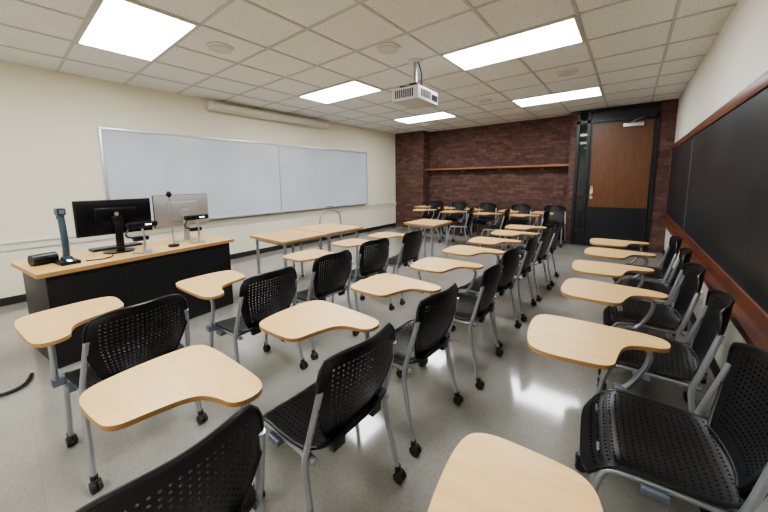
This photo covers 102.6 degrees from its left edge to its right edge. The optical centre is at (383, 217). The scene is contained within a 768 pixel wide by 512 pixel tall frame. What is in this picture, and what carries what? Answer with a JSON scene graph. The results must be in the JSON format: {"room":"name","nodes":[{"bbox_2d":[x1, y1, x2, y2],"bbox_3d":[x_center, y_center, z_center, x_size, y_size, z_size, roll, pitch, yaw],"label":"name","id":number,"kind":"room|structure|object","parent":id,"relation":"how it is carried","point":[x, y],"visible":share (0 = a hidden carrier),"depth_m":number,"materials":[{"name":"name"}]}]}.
{"room":"classroom","nodes":[
{"label":"classroom","id":0,"kind":"room"},
{"bbox_2d":[0,61,395,297],"bbox_3d":[-2.817,-0.644,5.750,0.150,2.838,10.750,5,9,38],"label":"wall","id":1,"kind":"structure","parent":0,"point":[50,120],"depth_m":4.13,"materials":[{"name":"beige paint"}]},
{"bbox_2d":[0,223,395,306],"bbox_3d":[-2.855,0.741,5.720,0.012,0.095,10.380,5,9,38],"label":"baseboard","id":2,"kind":"structure","parent":1,"relation":"attached to","point":[18,298],"depth_m":6.17,"materials":[{"name":"black plastic"}]},
{"bbox_2d":[0,202,396,250],"bbox_3d":[-2.850,0.089,5.633,0.040,0.096,10.380,5,9,38],"label":"trim","id":3,"kind":"structure","parent":1,"relation":"attached to","point":[13,245],"depth_m":4.98,"materials":[{"name":"paint"}]},
{"bbox_2d":[98,127,368,220],"bbox_3d":[-2.140,-0.816,6.356,0.115,1.450,5.469,5,9,38],"label":"whiteboard","id":4,"kind":"object","parent":1,"relation":"attached to","point":[239,178],"visible":0.77,"depth_m":5.62,"materials":[{"name":"ceramic"}]},
{"bbox_2d":[208,100,329,128],"bbox_3d":[-2.124,-2.011,6.172,0.150,0.172,2.590,5,9,38],"label":"case","id":5,"kind":"object","parent":1,"relation":"attached to","point":[216,106],"visible":1,"depth_m":5.87,"materials":[{"name":"paint"}]},
{"bbox_2d":[0,0,737,133],"bbox_3d":[-0.303,-1.898,3.574,6.711,0.120,11.150,5,9,38],"label":"ceiling","id":6,"kind":"structure","parent":0,"point":[357,28],"depth_m":3.38,"materials":[{"name":"tile"}]},
{"bbox_2d":[74,0,200,61],"bbox_3d":[-2.362,-1.728,2.907,1.324,0.018,0.657,5,9,38],"label":"ceiling light panel","id":7,"kind":"object","parent":6,"relation":"in","point":[129,28],"depth_m":2.82,"materials":[{"name":"white plastic"}]},
{"bbox_2d":[206,42,233,53],"bbox_3d":[-1.713,-1.763,3.221,0.260,0.022,0.260,5,9,38],"label":"ceiling speaker","id":8,"kind":"object","parent":6,"relation":"in","point":[217,47],"depth_m":3.19},
{"bbox_2d":[297,80,383,103],"bbox_3d":[-0.726,-1.990,4.947,1.324,0.018,0.657,5,9,38],"label":"ceiling light panel","id":9,"kind":"object","parent":6,"relation":"in","point":[354,88],"depth_m":4.89,"materials":[{"name":"white plastic"}]},
{"bbox_2d":[0,0,736,131],"bbox_3d":[-0.302,-1.834,3.582,6.311,0.009,10.750,5,9,38],"label":"grid","id":10,"kind":"object","parent":6,"relation":"attached to","point":[229,2],"visible":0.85,"depth_m":3.48,"materials":[{"name":"grey metal"}]},
{"bbox_2d":[376,43,400,53],"bbox_3d":[0.046,-1.788,3.277,0.260,0.022,0.260,5,9,38],"label":"ceiling speaker","id":11,"kind":"object","parent":6,"relation":"in","point":[384,48],"depth_m":3.24},
{"bbox_2d":[392,58,437,108],"bbox_3d":[0.361,-1.595,3.651,0.392,0.497,0.483,4,9,36],"label":"ceiling projector","id":12,"kind":"object","parent":6,"relation":"hanging from","point":[414,95],"depth_m":3.56,"materials":[{"name":"white plastic"}]},
{"bbox_2d":[393,111,457,123],"bbox_3d":[0.910,-2.251,6.987,1.324,0.018,0.657,5,9,38],"label":"ceiling light panel","id":13,"kind":"object","parent":6,"relation":"in","point":[438,115],"depth_m":6.94,"materials":[{"name":"white plastic"}]},
{"bbox_2d":[477,99,492,102],"bbox_3d":[1.804,-2.073,5.501,0.260,0.022,0.260,5,9,38],"label":"ceiling speaker","id":14,"kind":"object","parent":6,"relation":"in","point":[481,100],"depth_m":5.47},
{"bbox_2d":[439,15,585,70],"bbox_3d":[1.347,-1.814,3.308,1.324,0.018,0.657,5,9,38],"label":"ceiling light panel","id":15,"kind":"object","parent":6,"relation":"in","point":[566,32],"depth_m":3.23,"materials":[{"name":"white plastic"}]},
{"bbox_2d":[510,86,603,106],"bbox_3d":[2.982,-2.075,5.348,1.324,0.018,0.657,5,9,38],"label":"ceiling light panel","id":16,"kind":"object","parent":6,"relation":"in","point":[593,91],"depth_m":5.31,"materials":[{"name":"white plastic"}]},
{"bbox_2d":[556,69,578,76],"bbox_3d":[2.430,-1.908,4.081,0.260,0.022,0.260,5,9,38],"label":"ceiling speaker","id":17,"kind":"object","parent":6,"relation":"in","point":[568,72],"depth_m":4.04},
{"bbox_2d":[0,226,763,511],"bbox_3d":[-0.274,1.039,3.927,6.711,0.120,11.150,5,9,38],"label":"floor","id":18,"kind":"structure","parent":0,"point":[531,400],"depth_m":1.96,"materials":[{"name":"plastic"}]},
{"bbox_2d":[0,373,33,396],"bbox_3d":[-3.000,1.202,2.178,0.898,0.026,0.264,-1,7,-3],"label":"power cable","id":19,"kind":"object","parent":18,"relation":"on","point":[30,376],"visible":1,"depth_m":2.16,"materials":[{"name":"black plastic"}]},
{"bbox_2d":[14,294,207,494],"bbox_3d":[-1.532,0.828,1.736,0.790,0.847,0.628,4,8,32],"label":"chair","id":20,"kind":"object","parent":18,"relation":"on","point":[48,328],"visible":0.8,"depth_m":1.54,"materials":[{"name":"black plastic"}]},
{"bbox_2d":[10,234,234,368],"bbox_3d":[-2.463,0.703,3.160,0.760,0.775,1.580,3,8,30],"label":"desk","id":21,"kind":"object","parent":18,"relation":"on","point":[133,279],"visible":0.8,"depth_m":2.78,"materials":[{"name":"black laminate"}]},
{"bbox_2d":[27,251,58,265],"bbox_3d":[-2.818,0.344,2.550,0.090,0.090,0.155,2,7,19],"label":"speaker","id":22,"kind":"object","parent":21,"relation":"on","point":[44,258],"visible":0.84,"depth_m":2.52},
{"bbox_2d":[53,208,80,265],"bbox_3d":[-2.648,0.156,2.546,0.200,0.460,0.120,3,8,30],"label":"camera","id":23,"kind":"object","parent":21,"relation":"on","point":[66,259],"visible":1,"depth_m":2.53,"materials":[{"name":"blue"}]},
{"bbox_2d":[86,254,112,260],"bbox_3d":[-2.480,0.359,2.720,0.085,0.010,0.216,1,7,14],"label":"cable","id":24,"kind":"object","parent":21,"relation":"on","point":[112,254],"visible":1,"depth_m":2.67,"materials":[{"name":"black plastic"}]},
{"bbox_2d":[71,198,151,253],"bbox_3d":[-2.564,0.083,2.957,0.200,0.505,0.570,4,8,35],"label":"computer monitor","id":25,"kind":"object","parent":21,"relation":"on","point":[92,218],"visible":0.98,"depth_m":2.90,"materials":[{"name":"black plastic"}]},
{"bbox_2d":[88,242,142,251],"bbox_3d":[-2.742,0.301,3.156,0.140,0.023,0.400,3,8,30],"label":"keyboard","id":26,"kind":"object","parent":21,"relation":"on","point":[110,247],"visible":0.8,"depth_m":3.08,"materials":[{"name":"black plastic"}]},
{"bbox_2d":[125,220,157,253],"bbox_3d":[-2.265,0.194,2.894,0.165,0.295,0.265,3,8,30],"label":"webcam","id":27,"kind":"object","parent":21,"relation":"on","point":[128,226],"visible":1,"depth_m":2.88,"materials":[{"name":"black plastic"}]},
{"bbox_2d":[166,191,179,246],"bbox_3d":[-2.186,0.021,3.167,0.100,0.570,0.100,3,8,30],"label":"gooseneck microphone","id":28,"kind":"object","parent":21,"relation":"on","point":[168,194],"visible":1,"depth_m":3.16,"materials":[{"name":"black plastic"}]},
{"bbox_2d":[152,193,208,241],"bbox_3d":[-2.278,0.005,3.504,0.200,0.525,0.560,4,8,34],"label":"computer monitor","id":29,"kind":"object","parent":21,"relation":"on","point":[182,205],"visible":0.92,"depth_m":3.45,"materials":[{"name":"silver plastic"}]},
{"bbox_2d":[184,214,208,242],"bbox_3d":[-2.041,0.129,3.373,0.165,0.305,0.265,3,8,30],"label":"webcam","id":30,"kind":"object","parent":21,"relation":"on","point":[199,216],"visible":1,"depth_m":3.37,"materials":[{"name":"black plastic"}]},
{"bbox_2d":[74,345,265,511],"bbox_3d":[-0.708,0.909,0.989,0.790,0.847,0.628,4,9,36],"label":"chair","id":31,"kind":"object","parent":18,"relation":"on","point":[217,473],"visible":1,"depth_m":0.92,"materials":[{"name":"black plastic"}]},
{"bbox_2d":[176,266,307,403],"bbox_3d":[-1.060,0.758,2.282,0.790,0.847,0.628,4,8,35],"label":"chair","id":32,"kind":"object","parent":18,"relation":"on","point":[210,286],"visible":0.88,"depth_m":2.08,"materials":[{"name":"black plastic"}]},
{"bbox_2d":[250,229,326,282],"bbox_3d":[-1.250,0.596,4.093,0.760,0.740,0.680,5,9,38],"label":"table","id":33,"kind":"object","parent":18,"relation":"on","point":[284,238],"visible":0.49,"depth_m":3.97,"materials":[{"name":"laminate"}]},
{"bbox_2d":[281,249,358,359],"bbox_3d":[-0.645,0.681,2.883,0.790,0.847,0.628,5,9,38],"label":"chair","id":34,"kind":"object","parent":18,"relation":"on","point":[320,288],"visible":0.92,"depth_m":2.61,"materials":[{"name":"black plastic"}]},
{"bbox_2d":[294,223,362,277],"bbox_3d":[-0.823,0.524,4.656,0.760,0.740,0.700,5,9,38],"label":"table","id":35,"kind":"object","parent":18,"relation":"on","point":[331,229],"visible":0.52,"depth_m":4.56,"materials":[{"name":"laminate"}]},
{"bbox_2d":[253,300,405,511],"bbox_3d":[-0.306,0.846,1.487,0.790,0.847,0.628,5,9,38],"label":"chair","id":36,"kind":"object","parent":18,"relation":"on","point":[348,388],"visible":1,"depth_m":1.25,"materials":[{"name":"black plastic"}]},
{"bbox_2d":[318,209,341,246],"bbox_3d":[-1.216,0.214,7.018,0.100,0.800,0.740,5,9,38],"label":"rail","id":37,"kind":"object","parent":18,"relation":"on","point":[326,209],"visible":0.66,"depth_m":6.96,"materials":[{"name":"silver metal"}]},
{"bbox_2d":[331,237,394,311],"bbox_3d":[-0.292,0.608,3.461,0.790,0.847,0.628,6,9,42],"label":"chair","id":38,"kind":"object","parent":18,"relation":"on","point":[377,259],"visible":0.91,"depth_m":3.18,"materials":[{"name":"black plastic"}]},
{"bbox_2d":[367,229,423,304],"bbox_3d":[0.119,0.545,3.950,0.790,0.847,0.628,4,9,36],"label":"chair","id":39,"kind":"object","parent":18,"relation":"on","point":[410,252],"visible":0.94,"depth_m":3.68,"materials":[{"name":"black plastic"}]},
{"bbox_2d":[351,273,462,457],"bbox_3d":[0.100,0.779,2.006,0.790,0.847,0.628,5,9,40],"label":"chair","id":40,"kind":"object","parent":18,"relation":"on","point":[417,339],"visible":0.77,"depth_m":1.75,"materials":[{"name":"black plastic"}]},
{"bbox_2d":[404,219,451,266],"bbox_3d":[0.742,0.445,5.181,0.570,0.740,0.640,5,9,38],"label":"table","id":41,"kind":"object","parent":18,"relation":"on","point":[431,224],"visible":0.73,"depth_m":5.07,"materials":[{"name":"laminate"}]},
{"bbox_2d":[413,205,443,242],"bbox_3d":[1.058,0.125,7.371,0.790,0.847,0.628,2,7,18],"label":"chair","id":42,"kind":"object","parent":18,"relation":"on","point":[441,207],"visible":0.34,"depth_m":7.25,"materials":[{"name":"black plastic"}]},
{"bbox_2d":[414,201,443,232],"bbox_3d":[1.246,-0.012,8.490,0.628,0.847,0.790,5,9,38],"label":"chair","id":43,"kind":"object","parent":18,"relation":"on","point":[432,206],"visible":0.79,"depth_m":8.63,"materials":[{"name":"black plastic"}]},
{"bbox_2d":[438,201,468,235],"bbox_3d":[1.797,0.036,8.049,0.628,0.847,0.790,4,8,33],"label":"chair","id":44,"kind":"object","parent":18,"relation":"on","point":[457,217],"visible":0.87,"depth_m":8.19,"materials":[{"name":"black plastic"}]},
{"bbox_2d":[410,257,502,389],"bbox_3d":[0.560,0.714,2.508,0.790,0.847,0.628,4,8,35],"label":"chair","id":45,"kind":"object","parent":18,"relation":"on","point":[470,308],"visible":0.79,"depth_m":2.33,"materials":[{"name":"black plastic"}]},
{"bbox_2d":[441,207,473,245],"bbox_3d":[1.628,0.178,6.877,0.790,0.847,0.628,3,8,28],"label":"chair","id":46,"kind":"object","parent":18,"relation":"on","point":[468,223],"visible":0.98,"depth_m":6.68,"materials":[{"name":"black plastic"}]},
{"bbox_2d":[464,203,497,236],"bbox_3d":[2.380,0.085,7.596,0.628,0.847,0.790,5,9,40],"label":"chair","id":47,"kind":"object","parent":18,"relation":"on","point":[493,209],"visible":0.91,"depth_m":7.68,"materials":[{"name":"black plastic"}]},
{"bbox_2d":[443,245,521,348],"bbox_3d":[0.924,0.649,3.018,0.790,0.847,0.628,5,9,41],"label":"chair","id":48,"kind":"object","parent":18,"relation":"on","point":[510,258],"visible":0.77,"depth_m":2.84,"materials":[{"name":"black plastic"}]},
{"bbox_2d":[473,209,509,250],"bbox_3d":[2.222,0.228,6.417,0.790,0.847,0.628,4,8,33],"label":"chair","id":49,"kind":"object","parent":18,"relation":"on","point":[493,227],"visible":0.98,"depth_m":6.24,"materials":[{"name":"black plastic"}]},
{"bbox_2d":[468,234,538,321],"bbox_3d":[1.329,0.586,3.513,0.790,0.847,0.628,4,9,36],"label":"chair","id":50,"kind":"object","parent":18,"relation":"on","point":[524,268],"visible":0.59,"depth_m":3.23,"materials":[{"name":"black plastic"}]},
{"bbox_2d":[498,204,530,243],"bbox_3d":[3.008,0.139,7.094,0.628,0.847,0.790,4,9,36],"label":"chair","id":51,"kind":"object","parent":18,"relation":"on","point":[521,220],"visible":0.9,"depth_m":7.22,"materials":[{"name":"black plastic"}]},
{"bbox_2d":[491,227,552,301],"bbox_3d":[1.762,0.521,4.016,0.790,0.847,0.628,5,9,40],"label":"chair","id":52,"kind":"object","parent":18,"relation":"on","point":[541,255],"visible":0.61,"depth_m":3.73,"materials":[{"name":"black plastic"}]},
{"bbox_2d":[509,210,549,249],"bbox_3d":[2.809,0.269,6.026,0.790,0.847,0.628,5,9,38],"label":"chair","id":53,"kind":"object","parent":18,"relation":"on","point":[546,214],"visible":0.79,"depth_m":5.94,"materials":[{"name":"black plastic"}]},
{"bbox_2d":[505,221,561,286],"bbox_3d":[2.159,0.457,4.517,0.790,0.847,0.628,4,8,35],"label":"chair","id":54,"kind":"object","parent":18,"relation":"on","point":[557,228],"visible":0.61,"depth_m":4.31,"materials":[{"name":"black plastic"}]},
{"bbox_2d":[531,205,565,247],"bbox_3d":[3.555,0.185,6.664,0.628,0.847,0.790,5,9,38],"label":"chair","id":55,"kind":"object","parent":18,"relation":"on","point":[561,211],"visible":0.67,"depth_m":6.78,"materials":[{"name":"black plastic"}]},
{"bbox_2d":[428,433,767,511],"bbox_3d":[0.505,0.936,0.665,0.790,0.847,0.628,3,8,28],"label":"chair","id":56,"kind":"object","parent":18,"relation":"on","point":[485,472],"visible":1,"depth_m":0.73,"materials":[{"name":"beige wood"}]},
{"bbox_2d":[590,236,682,304],"bbox_3d":[2.665,0.593,3.345,0.790,0.847,0.628,4,9,36],"label":"chair","id":57,"kind":"object","parent":18,"relation":"on","point":[662,271],"visible":0.64,"depth_m":3.23,"materials":[{"name":"black plastic"}]},
{"bbox_2d":[584,247,692,339],"bbox_3d":[2.274,0.656,2.851,0.790,0.847,0.628,5,9,41],"label":"chair","id":58,"kind":"object","parent":18,"relation":"on","point":[685,254],"visible":0.55,"depth_m":2.83,"materials":[{"name":"black plastic"}]},
{"bbox_2d":[572,260,706,402],"bbox_3d":[1.859,0.719,2.357,0.790,0.847,0.628,4,8,35],"label":"chair","id":59,"kind":"object","parent":18,"relation":"on","point":[686,294],"visible":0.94,"depth_m":2.24,"materials":[{"name":"black plastic"}]},
{"bbox_2d":[527,314,767,511],"bbox_3d":[0.984,0.859,1.268,0.790,0.847,0.628,4,8,33],"label":"chair","id":60,"kind":"object","parent":18,"relation":"on","point":[718,462],"visible":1,"depth_m":1.15,"materials":[{"name":"black plastic"}]},
{"bbox_2d":[561,278,734,412],"bbox_3d":[1.470,0.784,1.849,0.790,0.847,0.628,5,9,40],"label":"chair","id":61,"kind":"object","parent":18,"relation":"on","point":[685,361],"visible":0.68,"depth_m":1.70,"materials":[{"name":"black plastic"}]},
{"bbox_2d":[395,99,678,252],"bbox_3d":[2.986,-0.953,7.834,6.511,2.838,0.510,5,9,38],"label":"wall","id":62,"kind":"structure","parent":0,"point":[552,140],"depth_m":7.88,"materials":[{"name":"red brick"}]},
{"bbox_2d":[426,164,568,171],"bbox_3d":[2.725,-1.254,7.998,3.660,0.102,0.240,5,9,38],"label":"wall shelf","id":63,"kind":"object","parent":62,"relation":"attached to","point":[552,165],"visible":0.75,"depth_m":7.72,"materials":[{"name":"brown wood"}]},
{"bbox_2d":[569,101,661,251],"bbox_3d":[4.576,-0.767,6.198,1.310,2.828,0.327,5,9,38],"label":"door","id":64,"kind":"structure","parent":62,"relation":"in","point":[616,148],"depth_m":6.19,"materials":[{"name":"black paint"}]},
{"bbox_2d":[664,0,767,369],"bbox_3d":[2.240,-0.214,1.751,0.150,2.838,10.750,5,9,38],"label":"wall","id":65,"kind":"structure","parent":0,"point":[737,57],"depth_m":2.56,"materials":[{"name":"paint"}]},
{"bbox_2d":[699,290,702,304],"bbox_3d":[2.886,0.730,2.803,0.012,0.120,0.075,5,9,38],"label":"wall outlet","id":66,"kind":"object","parent":65,"relation":"attached to","point":[701,292],"visible":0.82,"depth_m":2.78,"materials":[{"name":"white plastic"}]},
{"bbox_2d":[660,71,767,351],"bbox_3d":[2.863,-0.257,2.747,0.106,1.342,7.600,5,9,38],"label":"chalkboard","id":67,"kind":"object","parent":65,"relation":"attached to","point":[717,196],"visible":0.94,"depth_m":2.12,"materials":[{"name":"stone"}]},
{"bbox_2d":[663,249,767,497],"bbox_3d":[2.075,1.160,1.821,0.012,0.095,10.380,5,9,38],"label":"baseboard","id":68,"kind":"structure","parent":65,"relation":"attached to","point":[715,369],"depth_m":2.28,"materials":[{"name":"black plastic"}]}
]}

